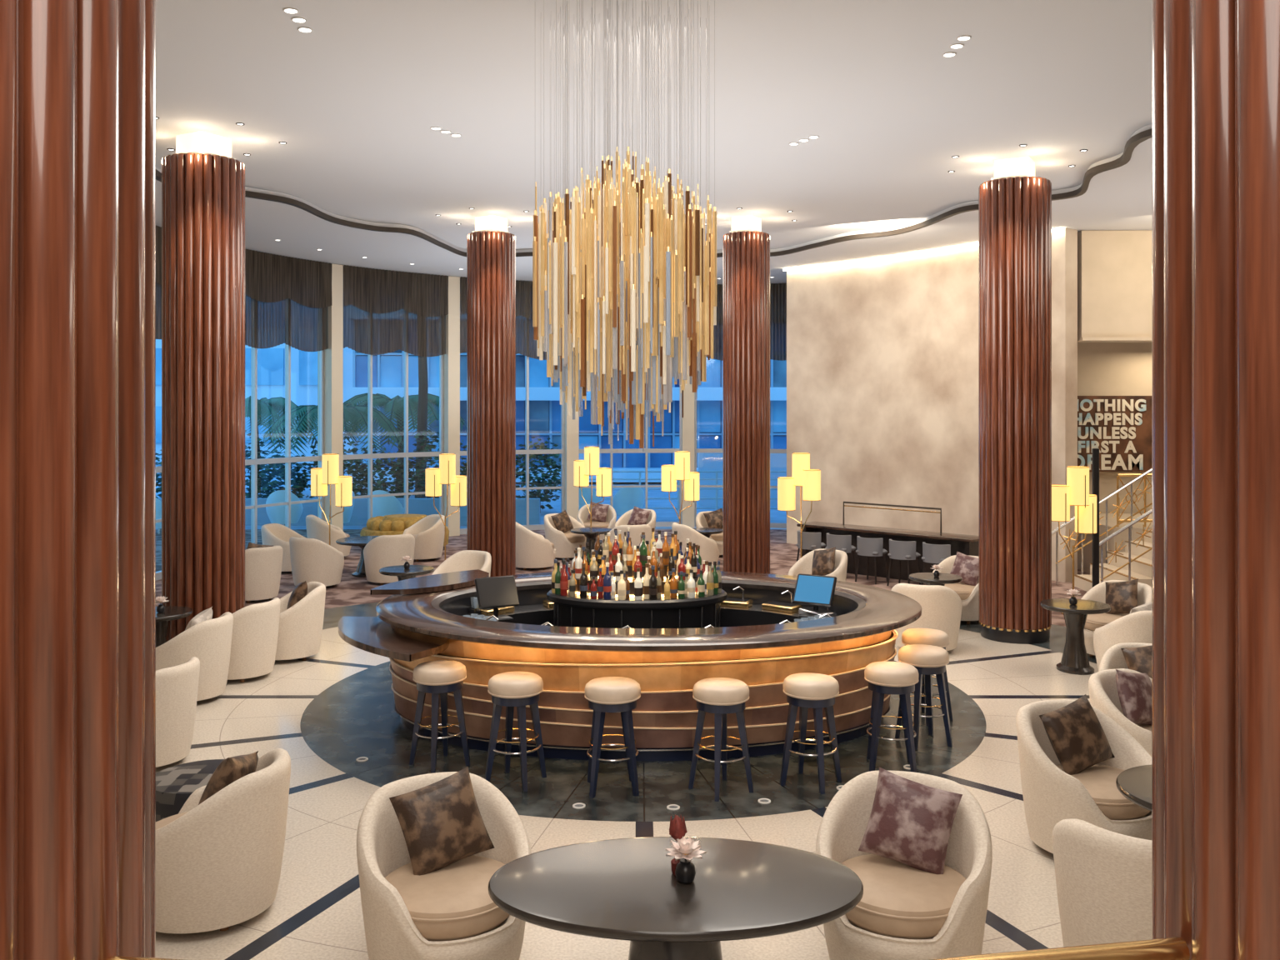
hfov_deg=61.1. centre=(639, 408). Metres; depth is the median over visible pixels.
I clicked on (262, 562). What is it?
armchair
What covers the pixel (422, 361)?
palm tree
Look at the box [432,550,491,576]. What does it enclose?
armchair
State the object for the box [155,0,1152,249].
ceiling
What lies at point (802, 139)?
recessed light
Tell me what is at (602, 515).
armchair
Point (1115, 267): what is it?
bulkhead
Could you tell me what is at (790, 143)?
recessed light
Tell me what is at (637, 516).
armchair
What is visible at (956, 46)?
recessed light
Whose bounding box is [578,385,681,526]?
window
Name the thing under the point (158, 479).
shrub
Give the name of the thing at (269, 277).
blind layer
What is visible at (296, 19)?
recessed light
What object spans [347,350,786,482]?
window view
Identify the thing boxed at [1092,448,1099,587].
post
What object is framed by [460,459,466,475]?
shrub
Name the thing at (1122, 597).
armchair
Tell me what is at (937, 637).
bar stool
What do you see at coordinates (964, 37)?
recessed light
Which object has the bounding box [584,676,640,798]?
bar stool
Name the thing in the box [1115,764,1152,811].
pedestal table
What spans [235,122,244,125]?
recessed light
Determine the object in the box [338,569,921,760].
bar
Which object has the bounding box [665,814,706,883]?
flower vase
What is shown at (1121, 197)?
ceiling
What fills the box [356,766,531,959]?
armchair
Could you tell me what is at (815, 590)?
terminal
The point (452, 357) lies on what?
pier
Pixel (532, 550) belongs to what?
armchair
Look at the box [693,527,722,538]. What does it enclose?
pedestal table
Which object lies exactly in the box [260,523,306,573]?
armchair
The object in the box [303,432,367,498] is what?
shrub
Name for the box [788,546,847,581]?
armchair
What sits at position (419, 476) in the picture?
shrub
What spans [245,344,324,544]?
window
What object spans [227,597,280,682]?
armchair
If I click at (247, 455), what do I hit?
shrub
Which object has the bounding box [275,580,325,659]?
armchair
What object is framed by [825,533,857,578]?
stool
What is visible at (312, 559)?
armchair
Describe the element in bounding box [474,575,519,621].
terminal
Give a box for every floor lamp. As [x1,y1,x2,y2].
[310,453,352,545]
[425,453,466,569]
[573,446,611,527]
[660,450,699,524]
[777,452,820,557]
[1051,465,1097,614]
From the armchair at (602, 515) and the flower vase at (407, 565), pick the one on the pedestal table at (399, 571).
the flower vase at (407, 565)
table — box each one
[155,605,193,647]
[335,535,379,577]
[379,565,434,580]
[487,836,863,959]
[570,527,611,557]
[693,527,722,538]
[796,501,978,580]
[908,572,962,585]
[1040,598,1110,674]
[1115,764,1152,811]
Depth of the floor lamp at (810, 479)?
17.95 m
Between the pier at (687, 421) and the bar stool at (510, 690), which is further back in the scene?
the pier at (687, 421)
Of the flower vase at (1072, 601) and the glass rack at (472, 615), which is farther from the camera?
the flower vase at (1072, 601)
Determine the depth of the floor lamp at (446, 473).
19.09 m
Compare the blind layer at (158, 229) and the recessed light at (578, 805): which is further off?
the blind layer at (158, 229)
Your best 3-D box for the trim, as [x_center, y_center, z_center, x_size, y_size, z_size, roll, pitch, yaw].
[-0.024,-3.006,12.154,14.168,0.137,19.597,0,0,0]
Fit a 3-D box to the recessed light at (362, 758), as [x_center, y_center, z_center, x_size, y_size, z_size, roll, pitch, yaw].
[-2.253,2.847,8.784,0.094,0.016,0.094,0,0,0]
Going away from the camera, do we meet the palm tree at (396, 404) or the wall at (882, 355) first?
the wall at (882, 355)
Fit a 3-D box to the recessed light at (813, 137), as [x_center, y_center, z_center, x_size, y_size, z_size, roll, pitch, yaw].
[1.970,-3.076,12.280,0.120,0.016,0.120,0,0,0]
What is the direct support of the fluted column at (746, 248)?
on the floor
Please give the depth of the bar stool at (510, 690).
8.18 m
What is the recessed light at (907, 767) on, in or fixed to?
in the floor
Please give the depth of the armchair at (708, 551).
18.85 m
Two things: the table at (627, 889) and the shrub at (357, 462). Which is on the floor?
the table at (627, 889)
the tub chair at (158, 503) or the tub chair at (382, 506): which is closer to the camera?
the tub chair at (158, 503)
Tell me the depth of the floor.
8.30 m
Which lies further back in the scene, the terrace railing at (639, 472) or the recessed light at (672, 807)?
the terrace railing at (639, 472)
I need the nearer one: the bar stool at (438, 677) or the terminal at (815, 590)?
the bar stool at (438, 677)
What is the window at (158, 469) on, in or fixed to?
on the floor
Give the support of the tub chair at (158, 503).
on the floor
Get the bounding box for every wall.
[157,498,539,524]
[698,452,786,506]
[786,227,1077,582]
[1077,342,1152,513]
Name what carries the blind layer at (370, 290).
hanging from the ceiling at (1121, 197)
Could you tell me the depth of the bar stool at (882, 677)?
8.49 m
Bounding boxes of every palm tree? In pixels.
[245,395,317,496]
[262,402,404,474]
[343,393,466,490]
[415,355,428,498]
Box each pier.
[317,263,343,530]
[443,275,459,536]
[564,391,578,520]
[681,375,694,528]
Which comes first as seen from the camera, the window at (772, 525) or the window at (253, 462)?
the window at (253, 462)
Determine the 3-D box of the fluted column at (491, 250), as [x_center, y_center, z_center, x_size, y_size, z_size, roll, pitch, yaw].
[-2.400,-0.114,17.500,0.780,5.928,0.774,0,0,21]
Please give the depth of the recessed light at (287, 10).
8.37 m
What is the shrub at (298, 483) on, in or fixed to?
on the ground
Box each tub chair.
[155,497,161,534]
[265,490,303,525]
[343,490,354,523]
[372,490,404,517]
[579,488,600,509]
[612,487,644,515]
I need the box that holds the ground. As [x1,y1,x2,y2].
[155,463,786,529]
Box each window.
[155,465,161,580]
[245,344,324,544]
[343,351,443,519]
[460,355,564,534]
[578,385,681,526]
[694,392,786,528]
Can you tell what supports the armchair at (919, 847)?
on the floor
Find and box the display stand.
[546,560,726,628]
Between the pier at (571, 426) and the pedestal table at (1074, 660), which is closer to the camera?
the pedestal table at (1074, 660)
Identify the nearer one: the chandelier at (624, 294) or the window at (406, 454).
the chandelier at (624, 294)
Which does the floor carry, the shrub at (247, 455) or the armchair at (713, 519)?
the armchair at (713, 519)
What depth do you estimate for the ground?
33.21 m
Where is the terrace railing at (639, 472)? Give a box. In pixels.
[589,470,786,519]
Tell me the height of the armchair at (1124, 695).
0.892 m
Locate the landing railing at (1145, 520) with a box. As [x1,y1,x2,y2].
[1116,474,1152,527]
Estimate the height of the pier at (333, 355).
5.790 m
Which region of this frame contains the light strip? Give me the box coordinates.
[783,228,1063,270]
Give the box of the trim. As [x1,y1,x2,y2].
[155,123,1152,257]
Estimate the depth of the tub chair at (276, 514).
25.29 m
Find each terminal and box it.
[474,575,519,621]
[792,573,836,617]
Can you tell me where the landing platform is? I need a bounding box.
[1077,513,1152,573]
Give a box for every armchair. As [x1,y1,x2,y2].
[155,606,233,700]
[155,656,199,767]
[155,748,290,933]
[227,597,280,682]
[245,542,283,603]
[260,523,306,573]
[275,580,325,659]
[289,536,344,586]
[305,515,351,556]
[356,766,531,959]
[363,534,414,584]
[402,514,444,561]
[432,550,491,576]
[515,522,556,569]
[544,510,586,559]
[577,501,616,544]
[606,524,651,556]
[614,505,655,535]
[671,522,719,569]
[695,508,722,554]
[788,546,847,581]
[815,767,992,959]
[890,583,962,650]
[932,551,978,624]
[1016,694,1152,853]
[1052,819,1152,947]
[1080,579,1152,655]
[1088,668,1152,757]
[1093,602,1152,671]
[1099,642,1152,678]
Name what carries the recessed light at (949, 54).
in the ceiling at (355, 100)
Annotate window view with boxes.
[155,339,356,463]
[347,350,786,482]
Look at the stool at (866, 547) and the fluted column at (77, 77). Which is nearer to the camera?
the fluted column at (77, 77)
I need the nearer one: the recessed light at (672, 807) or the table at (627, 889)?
the table at (627, 889)
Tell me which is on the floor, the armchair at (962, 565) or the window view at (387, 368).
the armchair at (962, 565)
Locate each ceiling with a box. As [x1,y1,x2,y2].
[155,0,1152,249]
[155,137,1152,284]
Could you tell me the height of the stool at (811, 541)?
0.742 m
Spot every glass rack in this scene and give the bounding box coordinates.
[463,613,498,620]
[468,596,481,614]
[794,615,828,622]
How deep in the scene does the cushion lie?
6.84 m
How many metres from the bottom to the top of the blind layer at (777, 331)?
1.810 m
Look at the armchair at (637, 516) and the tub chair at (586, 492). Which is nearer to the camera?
the armchair at (637, 516)
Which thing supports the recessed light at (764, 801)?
in the floor
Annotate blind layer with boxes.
[155,225,161,284]
[155,282,161,339]
[245,248,331,308]
[245,295,328,351]
[343,265,445,356]
[343,265,448,317]
[460,276,532,319]
[460,277,546,359]
[706,322,786,360]
[716,283,786,323]
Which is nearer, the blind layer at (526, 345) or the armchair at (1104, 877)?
the armchair at (1104, 877)
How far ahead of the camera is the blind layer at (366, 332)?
23.30 m
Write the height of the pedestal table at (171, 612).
0.720 m
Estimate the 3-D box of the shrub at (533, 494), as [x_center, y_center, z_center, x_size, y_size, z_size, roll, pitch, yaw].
[-2.778,1.844,29.973,1.722,2.111,1.737,0,0,0]
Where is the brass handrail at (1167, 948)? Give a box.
[105,936,1189,959]
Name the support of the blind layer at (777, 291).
hanging from the ceiling at (1121, 197)
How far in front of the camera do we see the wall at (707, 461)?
31.35 m
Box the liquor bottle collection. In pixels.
[551,527,721,599]
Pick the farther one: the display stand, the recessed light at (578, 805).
the display stand
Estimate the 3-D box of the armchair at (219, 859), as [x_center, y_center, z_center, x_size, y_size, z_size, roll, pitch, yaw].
[-2.436,2.380,6.119,0.889,0.940,0.862,0,0,1]
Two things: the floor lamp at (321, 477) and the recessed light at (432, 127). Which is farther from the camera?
the floor lamp at (321, 477)
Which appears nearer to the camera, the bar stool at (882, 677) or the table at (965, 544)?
the bar stool at (882, 677)
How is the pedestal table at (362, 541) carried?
on the floor
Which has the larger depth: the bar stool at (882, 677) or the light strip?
the light strip
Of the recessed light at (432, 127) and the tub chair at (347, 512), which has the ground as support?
the tub chair at (347, 512)
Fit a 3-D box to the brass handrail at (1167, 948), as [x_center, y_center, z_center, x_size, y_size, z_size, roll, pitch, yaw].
[0.012,1.335,1.710,1.787,0.910,0.159,0,0,-2]
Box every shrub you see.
[155,450,161,498]
[245,430,270,498]
[257,449,310,498]
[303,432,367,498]
[352,446,416,498]
[408,426,466,498]
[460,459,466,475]
[515,436,560,513]
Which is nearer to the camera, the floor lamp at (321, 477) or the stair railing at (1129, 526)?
the stair railing at (1129, 526)
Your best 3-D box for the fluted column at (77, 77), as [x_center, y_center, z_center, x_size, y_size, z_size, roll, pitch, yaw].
[-1.275,-0.649,1.800,0.854,4.858,0.860,0,0,-28]
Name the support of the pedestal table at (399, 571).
on the floor
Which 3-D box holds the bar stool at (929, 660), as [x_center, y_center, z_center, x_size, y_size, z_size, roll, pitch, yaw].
[2.420,2.446,9.250,0.422,0.808,0.422,0,0,-14]
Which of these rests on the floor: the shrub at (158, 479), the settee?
the settee
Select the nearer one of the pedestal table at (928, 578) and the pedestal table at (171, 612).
the pedestal table at (171, 612)
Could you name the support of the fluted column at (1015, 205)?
on the floor
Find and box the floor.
[155,529,1098,959]
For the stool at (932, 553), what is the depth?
16.77 m
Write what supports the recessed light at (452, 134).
in the ceiling at (355, 100)
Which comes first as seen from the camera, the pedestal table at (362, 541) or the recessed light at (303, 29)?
the recessed light at (303, 29)
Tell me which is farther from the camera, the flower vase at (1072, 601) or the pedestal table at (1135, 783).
the flower vase at (1072, 601)
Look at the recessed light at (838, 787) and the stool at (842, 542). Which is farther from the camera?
the stool at (842, 542)
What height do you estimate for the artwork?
1.400 m
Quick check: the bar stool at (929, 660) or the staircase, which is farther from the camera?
the staircase
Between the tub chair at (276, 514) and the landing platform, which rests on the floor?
the landing platform
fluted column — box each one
[0,0,155,959]
[161,130,244,641]
[466,215,515,576]
[722,215,769,574]
[978,155,1051,644]
[1152,0,1279,959]
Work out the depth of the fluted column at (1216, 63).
1.72 m
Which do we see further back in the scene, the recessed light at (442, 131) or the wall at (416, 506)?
the wall at (416, 506)
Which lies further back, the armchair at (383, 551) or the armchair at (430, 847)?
the armchair at (383, 551)
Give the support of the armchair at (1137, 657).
on the floor
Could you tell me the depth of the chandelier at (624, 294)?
7.91 m
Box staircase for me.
[1074,530,1152,591]
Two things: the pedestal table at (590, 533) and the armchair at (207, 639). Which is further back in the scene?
the pedestal table at (590, 533)
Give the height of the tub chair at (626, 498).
1.000 m
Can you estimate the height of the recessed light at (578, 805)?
0.016 m
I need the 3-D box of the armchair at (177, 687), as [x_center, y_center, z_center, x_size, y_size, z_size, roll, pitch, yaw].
[-3.987,2.440,8.697,0.847,0.820,0.821,0,0,9]
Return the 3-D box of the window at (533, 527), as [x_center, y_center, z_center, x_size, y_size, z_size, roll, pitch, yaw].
[-3.018,-0.048,25.111,2.667,5.795,0.197,0,0,-26]
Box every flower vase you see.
[155,595,169,612]
[400,555,413,569]
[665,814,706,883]
[930,564,942,576]
[1065,589,1081,604]
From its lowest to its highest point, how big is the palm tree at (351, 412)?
3.113 m
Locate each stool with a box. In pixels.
[409,660,470,773]
[485,671,546,791]
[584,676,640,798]
[688,677,754,801]
[780,672,841,794]
[795,530,825,561]
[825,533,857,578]
[855,535,888,584]
[864,661,918,772]
[886,539,920,585]
[895,644,952,749]
[901,628,952,726]
[920,541,950,584]
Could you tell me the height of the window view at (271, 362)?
10.000 m
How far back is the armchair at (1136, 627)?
10.95 m
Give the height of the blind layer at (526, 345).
1.810 m
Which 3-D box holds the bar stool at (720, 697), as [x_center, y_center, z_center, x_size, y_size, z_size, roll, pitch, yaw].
[0.605,2.446,8.090,0.422,0.808,0.422,0,0,-34]
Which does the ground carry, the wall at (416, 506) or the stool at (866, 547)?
the wall at (416, 506)
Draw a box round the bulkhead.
[1077,230,1152,342]
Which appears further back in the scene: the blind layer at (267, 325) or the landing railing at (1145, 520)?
the blind layer at (267, 325)
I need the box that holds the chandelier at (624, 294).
[532,0,716,451]
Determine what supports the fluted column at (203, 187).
on the floor
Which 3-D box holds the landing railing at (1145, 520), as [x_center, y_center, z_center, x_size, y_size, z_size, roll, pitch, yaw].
[9.016,1.514,17.800,2.368,0.872,0.044,0,0,0]
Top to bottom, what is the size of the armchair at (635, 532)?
0.820 m
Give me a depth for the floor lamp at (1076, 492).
14.88 m
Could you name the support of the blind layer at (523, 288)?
hanging from the ceiling at (1121, 197)
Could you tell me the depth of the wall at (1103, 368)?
20.20 m
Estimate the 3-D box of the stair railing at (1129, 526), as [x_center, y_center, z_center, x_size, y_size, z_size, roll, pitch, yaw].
[7.474,1.874,16.600,1.780,1.952,1.752,0,0,0]
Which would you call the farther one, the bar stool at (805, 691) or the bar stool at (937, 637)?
the bar stool at (937, 637)
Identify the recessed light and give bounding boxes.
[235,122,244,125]
[282,7,299,14]
[290,16,306,23]
[297,26,312,32]
[355,756,368,761]
[430,126,441,129]
[440,130,450,133]
[450,133,461,136]
[572,802,585,809]
[666,804,679,809]
[757,798,770,804]
[788,142,799,145]
[798,138,809,141]
[808,135,819,139]
[836,785,844,789]
[903,765,909,769]
[942,51,956,57]
[949,43,964,49]
[956,35,971,40]
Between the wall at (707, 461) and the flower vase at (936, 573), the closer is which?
the flower vase at (936, 573)
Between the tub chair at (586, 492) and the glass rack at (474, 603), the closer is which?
the glass rack at (474, 603)
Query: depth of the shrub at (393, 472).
28.23 m
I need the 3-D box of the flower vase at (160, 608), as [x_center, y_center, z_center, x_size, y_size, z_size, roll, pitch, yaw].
[-4.997,2.045,11.300,0.165,0.168,0.167,0,0,0]
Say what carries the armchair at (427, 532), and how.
on the floor
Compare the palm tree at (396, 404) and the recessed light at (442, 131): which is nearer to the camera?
the recessed light at (442, 131)
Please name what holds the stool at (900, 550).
on the floor
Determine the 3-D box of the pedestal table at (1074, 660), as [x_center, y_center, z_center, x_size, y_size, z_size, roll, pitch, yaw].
[4.740,2.490,11.800,0.720,0.720,0.720,0,0,0]
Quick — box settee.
[360,514,449,545]
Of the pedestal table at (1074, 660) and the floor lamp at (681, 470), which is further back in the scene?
the floor lamp at (681, 470)
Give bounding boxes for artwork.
[1077,395,1152,471]
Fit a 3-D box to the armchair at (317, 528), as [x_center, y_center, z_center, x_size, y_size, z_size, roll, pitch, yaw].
[-5.912,2.440,20.595,0.880,0.820,0.855,0,0,-21]
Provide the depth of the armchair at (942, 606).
12.42 m
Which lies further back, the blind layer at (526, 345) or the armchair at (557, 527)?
the blind layer at (526, 345)
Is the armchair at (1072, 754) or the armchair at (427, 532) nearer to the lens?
the armchair at (1072, 754)
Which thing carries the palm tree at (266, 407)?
on the ground
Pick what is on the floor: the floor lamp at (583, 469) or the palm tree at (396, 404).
the floor lamp at (583, 469)
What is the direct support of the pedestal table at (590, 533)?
on the floor
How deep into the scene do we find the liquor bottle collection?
10.35 m
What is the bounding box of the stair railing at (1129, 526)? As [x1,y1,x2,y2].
[1051,467,1152,584]
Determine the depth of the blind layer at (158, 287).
17.73 m

